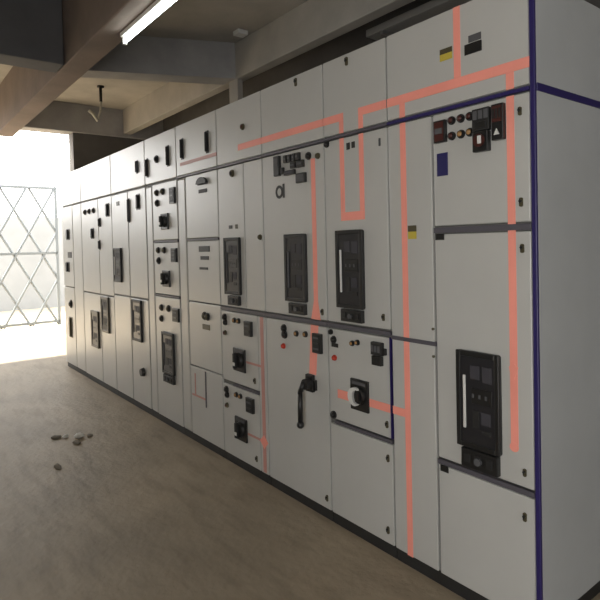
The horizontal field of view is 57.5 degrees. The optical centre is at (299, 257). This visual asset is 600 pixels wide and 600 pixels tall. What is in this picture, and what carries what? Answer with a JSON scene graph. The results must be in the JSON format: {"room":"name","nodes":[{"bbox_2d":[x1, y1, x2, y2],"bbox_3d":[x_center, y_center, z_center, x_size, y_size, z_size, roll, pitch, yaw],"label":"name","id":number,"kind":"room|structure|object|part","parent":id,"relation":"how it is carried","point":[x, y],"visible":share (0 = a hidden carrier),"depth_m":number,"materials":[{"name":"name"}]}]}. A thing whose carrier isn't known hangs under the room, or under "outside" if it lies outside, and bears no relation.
{"room":"electrical room","nodes":[
{"label":"electrical room","id":0,"kind":"room"},
{"bbox_2d":[69,133,143,171],"bbox_3d":[-4.808,-0.326,8.335,5.750,3.380,0.250,-2,2,-38],"label":"wall","id":1,"kind":"structure","parent":0,"point":[84,149],"depth_m":9.18,"materials":[{"name":"grey concrete"}]},
{"bbox_2d":[21,101,163,139],"bbox_3d":[-4.838,-2.250,8.269,5.750,0.470,0.300,-2,2,-38],"label":"lintel beam","id":2,"kind":"structure","parent":1,"relation":"on","point":[65,118],"depth_m":9.04,"materials":[{"name":"concrete"}]},
{"bbox_2d":[0,0,307,109],"bbox_3d":[-0.765,-2.554,2.979,6.150,0.200,13.650,-2,2,-38],"label":"ceiling","id":3,"kind":"structure","parent":0,"point":[205,20],"depth_m":6.00,"materials":[{"name":"concrete"}]},
{"bbox_2d":[0,0,63,72],"bbox_3d":[-3.527,-2.097,4.354,3.030,0.650,0.300,-2,2,-38],"label":"cross beam","id":4,"kind":"structure","parent":3,"relation":"attached to","point":[31,31],"depth_m":5.01,"materials":[{"name":"grey concrete"}]},
{"bbox_2d":[0,0,155,136],"bbox_3d":[-0.439,-2.138,3.037,0.230,0.650,13.340,-2,2,-38],"label":"beam","id":5,"kind":"structure","parent":3,"relation":"attached to","point":[92,29],"depth_m":5.12,"materials":[{"name":"brown concrete"}]},
{"bbox_2d":[120,0,176,44],"bbox_3d":[-1.057,-1.773,3.964,0.060,0.095,1.240,-2,2,-38],"label":"tube light","id":6,"kind":"object","parent":5,"relation":"attached to","point":[154,10],"visible":1,"depth_m":4.07,"materials":[{"name":"white plastic"}]},
{"bbox_2d":[88,85,103,121],"bbox_3d":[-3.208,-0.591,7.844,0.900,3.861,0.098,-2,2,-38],"label":"hanger","id":7,"kind":"object","parent":3,"relation":"hanging from","point":[100,87],"visible":1,"depth_m":8.02,"materials":[{"name":"grey metal"}]},
{"bbox_3d":[-2.998,-2.144,7.998,0.208,0.315,0.048,-2,2,-38],"label":"cord","id":8,"kind":"part","parent":7,"relation":"part of","materials":[{"name":"beige plastic"}]},
{"bbox_3d":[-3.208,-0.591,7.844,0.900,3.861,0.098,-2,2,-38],"label":"rod","id":9,"kind":"part","parent":7,"relation":"part of","materials":[{"name":"black plastic"}]},
{"bbox_2d":[81,36,235,84],"bbox_3d":[-1.755,-2.301,6.341,1.976,0.420,0.277,-2,1,-15],"label":"cross beam","id":10,"kind":"structure","parent":3,"relation":"attached to","point":[143,58],"depth_m":6.29,"materials":[{"name":"concrete"}]},
{"bbox_2d":[233,28,247,37],"bbox_3d":[-0.664,-2.501,6.109,0.130,0.062,0.120,-2,2,-38],"label":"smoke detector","id":11,"kind":"object","parent":3,"relation":"attached to","point":[241,33],"visible":1,"depth_m":6.08,"materials":[{"name":"white plastic"}]},
{"bbox_2d":[123,0,414,134],"bbox_3d":[1.073,-2.316,4.204,0.140,0.420,13.340,-2,2,-38],"label":"beam","id":12,"kind":"structure","parent":3,"relation":"attached to","point":[313,23],"depth_m":5.83,"materials":[{"name":"concrete"}]},
{"bbox_2d":[229,79,242,103],"bbox_3d":[-0.732,-0.404,6.599,0.075,3.430,0.200,-2,2,-38],"label":"pier","id":13,"kind":"object","parent":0,"point":[236,86],"visible":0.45,"depth_m":6.50,"materials":[{"name":"concrete"}]},
{"bbox_2d":[0,336,599,599],"bbox_3d":[-0.593,1.465,3.135,5.950,0.150,13.650,-2,2,-38],"label":"floor","id":14,"kind":"structure","parent":0,"point":[139,508],"depth_m":2.93,"materials":[{"name":"concrete"}]},
{"bbox_2d":[51,435,60,438],"bbox_3d":[-1.881,1.384,4.222,0.076,0.021,0.072,-2,2,-38],"label":"rubble stone","id":15,"kind":"object","parent":14,"relation":"on","point":[53,436],"visible":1,"depth_m":4.20,"materials":[{"name":"grey stone"}]},
{"bbox_2d":[54,463,60,468],"bbox_3d":[-1.620,1.393,3.648,0.044,0.017,0.124,-2,2,-38],"label":"rubble stone","id":16,"kind":"object","parent":14,"relation":"on","point":[57,466],"visible":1,"depth_m":3.63,"materials":[{"name":"grey stone"}]},
{"bbox_2d":[61,168,87,376],"bbox_3d":[-2.312,0.160,6.779,1.033,2.367,0.806,-2,2,-38],"label":"switchgear cubicle","id":17,"kind":"object","parent":14,"relation":"on","point":[70,182],"visible":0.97,"depth_m":6.46,"materials":[{"name":"grey metal"}]},
{"bbox_3d":[-2.829,0.116,6.638,0.024,0.122,0.160,-2,2,-38],"label":"switch handle","id":18,"kind":"part","parent":17,"relation":"part of","materials":[{"name":"black plastic"}]},
{"bbox_3d":[-2.806,-0.277,6.587,0.024,0.132,0.145,-2,2,-38],"label":"switch handle","id":19,"kind":"part","parent":17,"relation":"part of","materials":[{"name":"black plastic"}]},
{"bbox_3d":[-2.803,-0.132,6.623,0.020,0.958,0.442,-2,2,-38],"label":"door","id":20,"kind":"part","parent":17,"relation":"part of","materials":[{"name":"grey paint"}]},
{"bbox_3d":[-2.780,0.831,6.646,0.020,0.932,0.442,-2,2,-38],"label":"door","id":21,"kind":"part","parent":17,"relation":"part of","materials":[{"name":"grey paint"}]},
{"bbox_3d":[-2.780,0.843,6.613,0.024,0.246,0.135,-2,2,-38],"label":"switch handle","id":22,"kind":"part","parent":17,"relation":"part of","materials":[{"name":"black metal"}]},
{"bbox_3d":[-2.709,-0.818,6.466,0.020,0.379,0.800,-2,2,-38],"label":"fascia panel","id":23,"kind":"part","parent":17,"relation":"part of","materials":[{"name":"grey paint"}]},
{"bbox_2d":[74,433,83,438],"bbox_3d":[-1.702,1.373,4.218,0.067,0.035,0.061,0,2,33],"label":"chip","id":24,"kind":"object","parent":14,"relation":"on","point":[77,435],"visible":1,"depth_m":4.20,"materials":[{"name":"grey stone"}]},
{"bbox_2d":[80,155,118,395],"bbox_3d":[-1.752,0.164,6.061,1.025,2.367,1.006,-2,2,-38],"label":"switchgear cubicle","id":25,"kind":"object","parent":14,"relation":"on","point":[95,177],"visible":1,"depth_m":5.72,"materials":[{"name":"grey metal"}]},
{"bbox_3d":[-2.264,-0.116,5.927,0.020,0.981,0.584,-2,2,-38],"label":"door","id":26,"kind":"part","parent":25,"relation":"part of","materials":[{"name":"grey paint"}]},
{"bbox_3d":[-2.225,-0.257,5.835,0.024,0.116,0.105,-2,2,-38],"label":"switch handle","id":27,"kind":"part","parent":25,"relation":"part of","materials":[{"name":"black plastic"}]},
{"bbox_3d":[-2.242,0.847,5.949,0.020,0.908,0.584,-2,2,-38],"label":"door","id":28,"kind":"part","parent":25,"relation":"part of","materials":[{"name":"grey paint"}]},
{"bbox_3d":[-2.153,-0.814,5.745,0.020,0.379,1.000,-2,2,-38],"label":"fascia panel","id":29,"kind":"part","parent":25,"relation":"part of","materials":[{"name":"grey paint"}]},
{"bbox_3d":[-1.955,-0.114,5.526,0.020,0.981,0.404,-2,2,-38],"label":"door","id":30,"kind":"part","parent":25,"relation":"part of","materials":[{"name":"grey paint"}]},
{"bbox_3d":[-1.923,-0.473,5.433,0.024,0.137,0.101,-2,2,-38],"label":"switch handle","id":31,"kind":"part","parent":25,"relation":"part of","materials":[{"name":"black plastic"}]},
{"bbox_3d":[-1.932,0.849,5.549,0.020,0.908,0.404,-2,2,-38],"label":"door","id":32,"kind":"part","parent":25,"relation":"part of","materials":[{"name":"grey paint"}]},
{"bbox_2d":[110,141,152,415],"bbox_3d":[-1.183,0.168,5.319,1.030,2.367,0.856,-2,2,-38],"label":"switchgear cubicle","id":33,"kind":"object","parent":14,"relation":"on","point":[127,165],"visible":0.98,"depth_m":4.97,"materials":[{"name":"grey metal"}]},
{"bbox_3d":[-1.695,-0.126,5.189,0.020,0.954,0.427,-2,2,-38],"label":"door","id":34,"kind":"part","parent":33,"relation":"part of","materials":[{"name":"grey paint"}]},
{"bbox_3d":[-1.673,0.837,5.212,0.020,0.936,0.427,-2,2,-38],"label":"door","id":35,"kind":"part","parent":33,"relation":"part of","materials":[{"name":"grey paint"}]},
{"bbox_3d":[-1.581,-0.810,5.005,0.020,0.379,0.850,-2,2,-38],"label":"fascia panel","id":36,"kind":"part","parent":33,"relation":"part of","materials":[{"name":"grey paint"}]},
{"bbox_3d":[-1.562,-0.426,4.969,0.024,0.220,0.035,-2,2,-38],"label":"pull handle","id":37,"kind":"part","parent":33,"relation":"part of","materials":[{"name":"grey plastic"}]},
{"bbox_3d":[-1.433,-0.793,4.781,0.024,0.115,0.042,-2,2,-38],"label":"pull handle","id":38,"kind":"part","parent":33,"relation":"part of","materials":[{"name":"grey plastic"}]},
{"bbox_3d":[-1.429,-0.487,4.793,0.024,0.140,0.081,-2,2,-38],"label":"switch handle","id":39,"kind":"part","parent":33,"relation":"part of","materials":[{"name":"black plastic"}]},
{"bbox_3d":[-1.430,-0.123,4.846,0.020,0.954,0.407,-2,2,-38],"label":"door","id":40,"kind":"part","parent":33,"relation":"part of","materials":[{"name":"grey paint"}]},
{"bbox_3d":[-1.408,0.839,4.869,0.020,0.936,0.407,-2,2,-38],"label":"door","id":41,"kind":"part","parent":33,"relation":"part of","materials":[{"name":"grey paint"}]},
{"bbox_3d":[-1.388,1.011,4.814,0.032,0.080,0.079,-2,2,-38],"label":"knob","id":42,"kind":"part","parent":33,"relation":"part of","materials":[{"name":"black plastic"}]},
{"bbox_2d":[144,127,184,433],"bbox_3d":[-0.740,0.172,4.726,1.054,2.367,0.616,-2,2,-38],"label":"switchgear cubicle","id":43,"kind":"object","parent":14,"relation":"on","point":[161,182],"visible":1,"depth_m":4.39,"materials":[{"name":"grey metal"}]},
{"bbox_3d":[-1.295,-0.754,4.605,0.024,0.160,0.035,-2,2,-38],"label":"pull handle","id":44,"kind":"part","parent":43,"relation":"part of","materials":[{"name":"black plastic"}]},
{"bbox_3d":[-1.129,-0.807,4.420,0.020,0.378,0.610,-2,2,-38],"label":"fascia panel","id":45,"kind":"part","parent":43,"relation":"part of","materials":[{"name":"grey paint"}]},
{"bbox_2d":[159,213,168,229],"bbox_3d":[-1.096,-0.286,4.347,0.056,0.127,0.136,-2,2,-38],"label":"switch","id":46,"kind":"object","parent":43,"relation":"attached to","point":[164,217],"depth_m":4.33,"materials":[{"name":"black plastic"}]},
{"bbox_2d":[160,270,170,286],"bbox_3d":[-1.086,0.170,4.358,0.056,0.132,0.136,-2,2,-38],"label":"switch","id":47,"kind":"object","parent":43,"relation":"attached to","point":[165,277],"depth_m":4.34,"materials":[{"name":"black plastic"}]},
{"bbox_3d":[-1.075,-0.371,4.373,0.020,0.454,0.465,-2,2,-38],"label":"door","id":48,"kind":"part","parent":43,"relation":"part of","materials":[{"name":"grey paint"}]},
{"bbox_3d":[-1.040,-0.795,4.273,0.024,0.165,0.038,-2,2,-38],"label":"pull handle","id":49,"kind":"part","parent":43,"relation":"part of","materials":[{"name":"black plastic"}]},
{"bbox_3d":[-1.064,0.089,4.384,0.020,0.411,0.465,-2,2,-38],"label":"door","id":50,"kind":"part","parent":43,"relation":"part of","materials":[{"name":"grey paint"}]},
{"bbox_3d":[-1.047,0.816,4.401,0.020,0.987,0.465,-2,2,-38],"label":"door","id":51,"kind":"part","parent":43,"relation":"part of","materials":[{"name":"grey paint"}]},
{"bbox_2d":[176,110,225,457],"bbox_3d":[-0.346,0.174,4.240,1.025,2.367,0.626,-2,2,-38],"label":"switchgear cubicle","id":52,"kind":"object","parent":14,"relation":"on","point":[196,139],"visible":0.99,"depth_m":3.91,"materials":[{"name":"grey metal"}]},
{"bbox_3d":[-0.885,-0.810,4.071,0.024,0.157,0.040,-2,2,-38],"label":"pull handle","id":53,"kind":"part","parent":52,"relation":"part of","materials":[{"name":"black plastic"}]},
{"bbox_3d":[-0.747,-0.805,3.925,0.020,0.376,0.620,-2,2,-38],"label":"fascia panel","id":54,"kind":"part","parent":52,"relation":"part of","materials":[{"name":"grey paint"}]},
{"bbox_3d":[-0.690,-0.537,3.834,0.022,0.052,0.150,-2,2,-38],"label":"pull handle","id":55,"kind":"part","parent":52,"relation":"part of","materials":[{"name":"black plastic"}]},
{"bbox_3d":[-0.692,-0.368,3.878,0.020,0.454,0.474,-2,2,-38],"label":"door","id":56,"kind":"part","parent":52,"relation":"part of","materials":[{"name":"grey paint"}]},
{"bbox_3d":[-0.684,-0.468,3.843,0.005,0.026,0.119,-2,2,-38],"label":"name plate","id":57,"kind":"part","parent":52,"relation":"part of","materials":[{"name":"grey plastic"}]},
{"bbox_3d":[-0.681,0.101,3.889,0.020,0.436,0.474,-2,2,-38],"label":"door","id":58,"kind":"part","parent":52,"relation":"part of","materials":[{"name":"grey paint"}]},
{"bbox_3d":[-0.672,0.004,3.853,0.005,0.026,0.119,-2,2,-38],"label":"name plate","id":59,"kind":"part","parent":52,"relation":"part of","materials":[{"name":"grey plastic"}]},
{"bbox_3d":[-0.676,-0.060,3.855,0.005,0.040,0.155,-2,2,-38],"label":"name plate","id":60,"kind":"part","parent":52,"relation":"part of","materials":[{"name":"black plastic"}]},
{"bbox_3d":[-0.671,0.562,3.900,0.020,0.467,0.474,-2,2,-38],"label":"door","id":61,"kind":"part","parent":52,"relation":"part of","materials":[{"name":"grey paint"}]},
{"bbox_3d":[-0.664,0.493,3.869,0.005,0.037,0.105,-2,2,-38],"label":"name plate","id":62,"kind":"part","parent":52,"relation":"part of","materials":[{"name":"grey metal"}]},
{"bbox_3d":[-0.647,-0.797,3.764,0.024,0.155,0.038,-2,2,-38],"label":"pull handle","id":63,"kind":"part","parent":52,"relation":"part of","materials":[{"name":"black plastic"}]},
{"bbox_2d":[205,313,209,320],"bbox_3d":[-0.656,0.418,3.838,0.026,0.056,0.056,-2,2,-38],"label":"lamp","id":64,"kind":"object","parent":52,"relation":"attached to","point":[207,315],"depth_m":3.83,"materials":[{"name":"black plastic"}]},
{"bbox_3d":[-0.659,1.058,3.912,0.020,0.508,0.474,-2,2,-38],"label":"door","id":65,"kind":"part","parent":52,"relation":"part of","materials":[{"name":"grey paint"}]},
{"bbox_2d":[216,91,271,484],"bbox_3d":[0.000,0.177,3.769,1.054,2.367,0.536,-2,2,-38],"label":"switchgear cubicle","id":66,"kind":"object","parent":14,"relation":"on","point":[239,123],"visible":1,"depth_m":3.45,"materials":[{"name":"grey metal"}]},
{"bbox_2d":[229,170,233,176],"bbox_3d":[-0.444,-0.541,3.513,0.025,0.048,0.048,-2,2,-38],"label":"door lock","id":67,"kind":"object","parent":66,"relation":"attached to","point":[231,172],"depth_m":3.50,"materials":[{"name":"metal"}]},
{"bbox_3d":[-0.438,-0.136,3.561,0.020,0.913,0.320,-2,2,-38],"label":"door","id":68,"kind":"part","parent":66,"relation":"part of","materials":[{"name":"grey paint"}]},
{"bbox_2d":[232,347,245,372],"bbox_3d":[-0.406,0.661,3.504,0.056,0.148,0.142,-2,2,-38],"label":"switch","id":69,"kind":"object","parent":66,"relation":"attached to","point":[238,353],"depth_m":3.48,"materials":[{"name":"black plastic"}]},
{"bbox_3d":[-0.389,-0.803,3.462,0.020,0.375,0.530,-2,2,-38],"label":"fascia panel","id":70,"kind":"part","parent":66,"relation":"part of","materials":[{"name":"grey paint"}]},
{"bbox_3d":[-0.384,0.589,3.530,0.020,0.462,0.442,-2,2,-38],"label":"door","id":71,"kind":"part","parent":66,"relation":"part of","materials":[{"name":"grey paint"}]},
{"bbox_2d":[234,415,247,442],"bbox_3d":[-0.396,1.109,3.515,0.056,0.148,0.142,-2,2,-38],"label":"switch","id":72,"kind":"object","parent":66,"relation":"attached to","point":[240,421],"depth_m":3.50,"materials":[{"name":"black plastic"}]},
{"bbox_3d":[-0.373,1.081,3.542,0.020,0.466,0.442,-2,2,-38],"label":"door","id":73,"kind":"part","parent":66,"relation":"part of","materials":[{"name":"grey paint"}]},
{"bbox_2d":[261,65,333,521],"bbox_3d":[0.328,0.180,3.321,1.083,2.367,0.566,-2,2,-38],"label":"switchgear cubicle","id":74,"kind":"object","parent":14,"relation":"on","point":[292,109],"visible":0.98,"depth_m":3.00,"materials":[{"name":"grey metal"}]},
{"bbox_2d":[280,324,286,330],"bbox_3d":[-0.098,0.404,3.116,0.025,0.046,0.046,-2,2,-38],"label":"lamp","id":75,"kind":"object","parent":74,"relation":"on","point":[283,327],"depth_m":3.11,"materials":[{"name":"black plastic"}]},
{"bbox_2d":[281,331,286,338],"bbox_3d":[-0.094,0.439,3.113,0.025,0.048,0.048,-2,2,-38],"label":"lamp","id":76,"kind":"object","parent":74,"relation":"attached to","point":[283,333],"depth_m":3.10,"materials":[{"name":"black plastic"}]},
{"bbox_3d":[-0.050,-0.800,3.023,0.020,0.375,0.560,-2,2,-38],"label":"fascia panel","id":77,"kind":"part","parent":74,"relation":"part of","materials":[{"name":"grey paint"}]},
{"bbox_3d":[-0.035,-0.133,3.039,0.020,0.913,0.560,-2,2,-38],"label":"door","id":78,"kind":"part","parent":74,"relation":"part of","materials":[{"name":"grey paint"}]},
{"bbox_3d":[-0.012,0.839,3.062,0.020,0.957,0.560,-2,2,-38],"label":"door","id":79,"kind":"part","parent":74,"relation":"part of","materials":[{"name":"grey paint"}]},
{"bbox_3d":[0.033,0.773,2.917,0.085,0.288,0.094,-2,2,-38],"label":"lever handle","id":80,"kind":"part","parent":74,"relation":"part of","materials":[{"name":"black plastic"}]},
{"bbox_2d":[305,152,310,159],"bbox_3d":[0.039,-0.537,2.889,0.024,0.042,0.042,-2,2,-38],"label":"lamp","id":81,"kind":"object","parent":74,"relation":"attached to","point":[307,154],"depth_m":2.88,"materials":[{"name":"black plastic"}]},
{"bbox_2d":[323,38,397,558],"bbox_3d":[0.649,0.182,2.931,1.050,2.367,0.436,-2,2,-38],"label":"switchgear cubicle","id":82,"kind":"object","parent":14,"relation":"on","point":[355,88],"visible":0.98,"depth_m":2.61,"materials":[{"name":"grey metal"}]},
{"bbox_2d":[323,141,328,147],"bbox_3d":[0.131,-0.574,2.770,0.022,0.034,0.034,-2,2,-38],"label":"lamp","id":83,"kind":"object","parent":82,"relation":"attached to","point":[326,143],"depth_m":2.76,"materials":[{"name":"black plastic"}]},
{"bbox_2d":[330,411,336,418],"bbox_3d":[0.167,0.805,2.796,0.023,0.040,0.040,-2,2,-38],"label":"lamp","id":84,"kind":"object","parent":82,"relation":"attached to","point":[333,414],"depth_m":2.79,"materials":[{"name":"black plastic"}]},
{"bbox_2d":[330,336,336,342],"bbox_3d":[0.166,0.418,2.776,0.023,0.038,0.038,-2,2,-38],"label":"lamp","id":85,"kind":"object","parent":82,"relation":"attached to","point":[333,339],"depth_m":2.77,"materials":[{"name":"black plastic"}]},
{"bbox_3d":[0.259,-0.798,2.623,0.020,0.374,0.430,-2,2,-38],"label":"fascia panel","id":86,"kind":"part","parent":82,"relation":"part of","materials":[{"name":"grey paint"}]},
{"bbox_3d":[0.274,-0.130,2.639,0.020,0.912,0.430,-2,2,-38],"label":"door","id":87,"kind":"part","parent":82,"relation":"part of","materials":[{"name":"grey paint"}]},
{"bbox_2d":[348,378,369,413],"bbox_3d":[0.274,0.666,2.627,0.052,0.152,0.122,-2,2,-38],"label":"switch","id":88,"kind":"object","parent":82,"relation":"attached to","point":[359,388],"depth_m":2.61,"materials":[{"name":"black plastic"}]},
{"bbox_3d":[0.291,0.594,2.656,0.020,0.461,0.430,-2,2,-38],"label":"door","id":89,"kind":"part","parent":82,"relation":"part of","materials":[{"name":"grey paint"}]},
{"bbox_3d":[0.302,1.087,2.668,0.020,0.466,0.430,-2,2,-38],"label":"door","id":90,"kind":"part","parent":82,"relation":"part of","materials":[{"name":"grey paint"}]},
{"bbox_2d":[387,0,599,599],"bbox_3d":[1.005,0.181,2.484,1.034,2.374,0.698,-2,2,-38],"label":"switchgear cubicle","id":91,"kind":"object","parent":14,"relation":"on","point":[493,106],"visible":1,"depth_m":2.10,"materials":[{"name":"grey metal"}]},
{"bbox_3d":[0.572,-0.084,2.237,0.005,0.025,0.042,-2,2,-38],"label":"name plate","id":92,"kind":"part","parent":91,"relation":"part of","materials":[{"name":"black plastic"}]},
{"bbox_3d":[0.577,-0.377,2.215,0.005,0.092,0.052,-2,2,-38],"label":"navy plate","id":93,"kind":"part","parent":91,"relation":"part of","materials":[{"name":"blue"}]},
{"bbox_3d":[0.597,0.872,2.257,0.005,0.026,0.039,-2,2,-38],"label":"name plate","id":94,"kind":"part","parent":91,"relation":"part of","materials":[{"name":"black plastic"}]},
{"bbox_2d":[447,132,455,139],"bbox_3d":[0.599,-0.482,2.168,0.022,0.034,0.034,-2,2,-38],"label":"lamp","id":95,"kind":"object","parent":91,"relation":"attached to","point":[450,135],"depth_m":2.16,"materials":[{"name":"red plastic"}]},
{"bbox_2d":[447,116,455,124],"bbox_3d":[0.598,-0.543,2.167,0.022,0.034,0.034,-2,2,-38],"label":"lamp","id":96,"kind":"object","parent":91,"relation":"on","point":[451,120],"depth_m":2.16,"materials":[{"name":"red plastic"}]},
{"bbox_3d":[0.601,-0.797,2.181,0.020,0.372,0.669,-2,2,-38],"label":"fascia panel","id":97,"kind":"part","parent":91,"relation":"part of","materials":[{"name":"grey paint"}]},
{"bbox_2d":[456,114,464,122],"bbox_3d":[0.624,-0.543,2.132,0.022,0.034,0.034,-2,2,-38],"label":"lamp","id":98,"kind":"object","parent":91,"relation":"on","point":[460,118],"depth_m":2.13,"materials":[{"name":"red plastic"}]},
{"bbox_2d":[457,130,464,138],"bbox_3d":[0.625,-0.482,2.134,0.022,0.034,0.034,-2,2,-38],"label":"lamp","id":99,"kind":"object","parent":91,"relation":"attached to","point":[460,133],"depth_m":2.13,"materials":[{"name":"orange plastic"}]},
{"bbox_2d":[465,112,471,120],"bbox_3d":[0.649,-0.543,2.100,0.022,0.034,0.034,-2,2,-38],"label":"lamp","id":100,"kind":"object","parent":91,"relation":"on","point":[468,115],"depth_m":2.10,"materials":[{"name":"red plastic"}]},
{"bbox_2d":[465,128,472,136],"bbox_3d":[0.650,-0.482,2.102,0.022,0.034,0.034,-2,2,-38],"label":"lamp","id":101,"kind":"object","parent":91,"relation":"attached to","point":[468,131],"depth_m":2.10,"materials":[{"name":"orange plastic"}]},
{"bbox_3d":[0.660,-0.800,2.085,0.005,0.040,0.075,-2,2,-38],"label":"name plate","id":102,"kind":"part","parent":91,"relation":"part of","materials":[{"name":"black plastic"}]},
{"bbox_3d":[0.664,-0.837,2.078,0.004,0.026,0.055,-2,2,-38],"label":"name plate","id":103,"kind":"part","parent":91,"relation":"part of","materials":[{"name":"grey plastic"}]},
{"bbox_3d":[0.687,-0.356,2.092,0.020,0.454,0.419,-2,2,-38],"label":"door","id":104,"kind":"part","parent":91,"relation":"part of","materials":[{"name":"grey paint"}]},
{"bbox_3d":[0.704,0.368,2.109,0.020,0.926,0.419,-2,2,-38],"label":"door","id":105,"kind":"part","parent":91,"relation":"part of","materials":[{"name":"grey paint"}]},
{"bbox_3d":[0.721,1.092,2.126,0.020,0.461,0.419,-2,2,-38],"label":"door","id":106,"kind":"part","parent":91,"relation":"part of","materials":[{"name":"grey paint"}]},
{"bbox_3d":[0.831,0.198,1.925,0.013,2.374,0.020,-2,2,-38],"label":"corner trim","id":107,"kind":"part","parent":91,"relation":"part of","materials":[{"name":"blue"}]},
{"bbox_3d":[1.230,0.155,2.228,0.988,2.312,0.010,-2,2,-38],"label":"panel","id":108,"kind":"part","parent":91,"relation":"part of","materials":[{"name":"grey paint"}]},
{"bbox_3d":[1.216,-0.613,2.205,0.988,0.028,0.006,-2,2,-38],"label":"trim","id":109,"kind":"part","parent":91,"relation":"part of","materials":[{"name":"blue metal"}]},
{"bbox_2d":[163,0,599,131],"bbox_3d":[1.635,-0.628,4.844,0.200,3.850,13.650,-2,2,-38],"label":"wall","id":110,"kind":"structure","parent":0,"point":[355,39],"depth_m":6.73,"materials":[{"name":"grey concrete"}]},
{"bbox_2d":[366,0,471,40],"bbox_3d":[2.318,-2.208,3.505,0.249,0.100,5.110,-2,2,-38],"label":"cable tray","id":111,"kind":"object","parent":110,"relation":"attached to","point":[432,8],"visible":0.65,"depth_m":5.04,"materials":[{"name":"silver metal"}]},
{"label":"outside","id":112,"kind":"structure","parent":0,"visible":0},
{"bbox_2d":[0,307,65,343],"bbox_3d":[-14.010,1.384,21.202,50.000,0.180,31.350,-2,2,-38],"label":"ground","id":113,"kind":"structure","parent":112,"point":[47,330],"depth_m":10.44,"materials":[{"name":"white"}]},
{"bbox_2d":[0,185,60,328],"bbox_3d":[-5.794,0.006,10.071,2.540,2.720,0.066,-2,2,-38],"label":"gate","id":114,"kind":"object","parent":113,"relation":"on","point":[53,189],"visible":1,"depth_m":10.56,"materials":[{"name":"white metal"}]},
{"bbox_2d":[0,217,64,311],"bbox_3d":[-7.818,0.221,13.121,28.000,2.400,0.300,-2,2,-38],"label":"wall","id":115,"kind":"structure","parent":113,"relation":"on","point":[14,233],"depth_m":13.74,"materials":[{"name":"white"}]}
]}

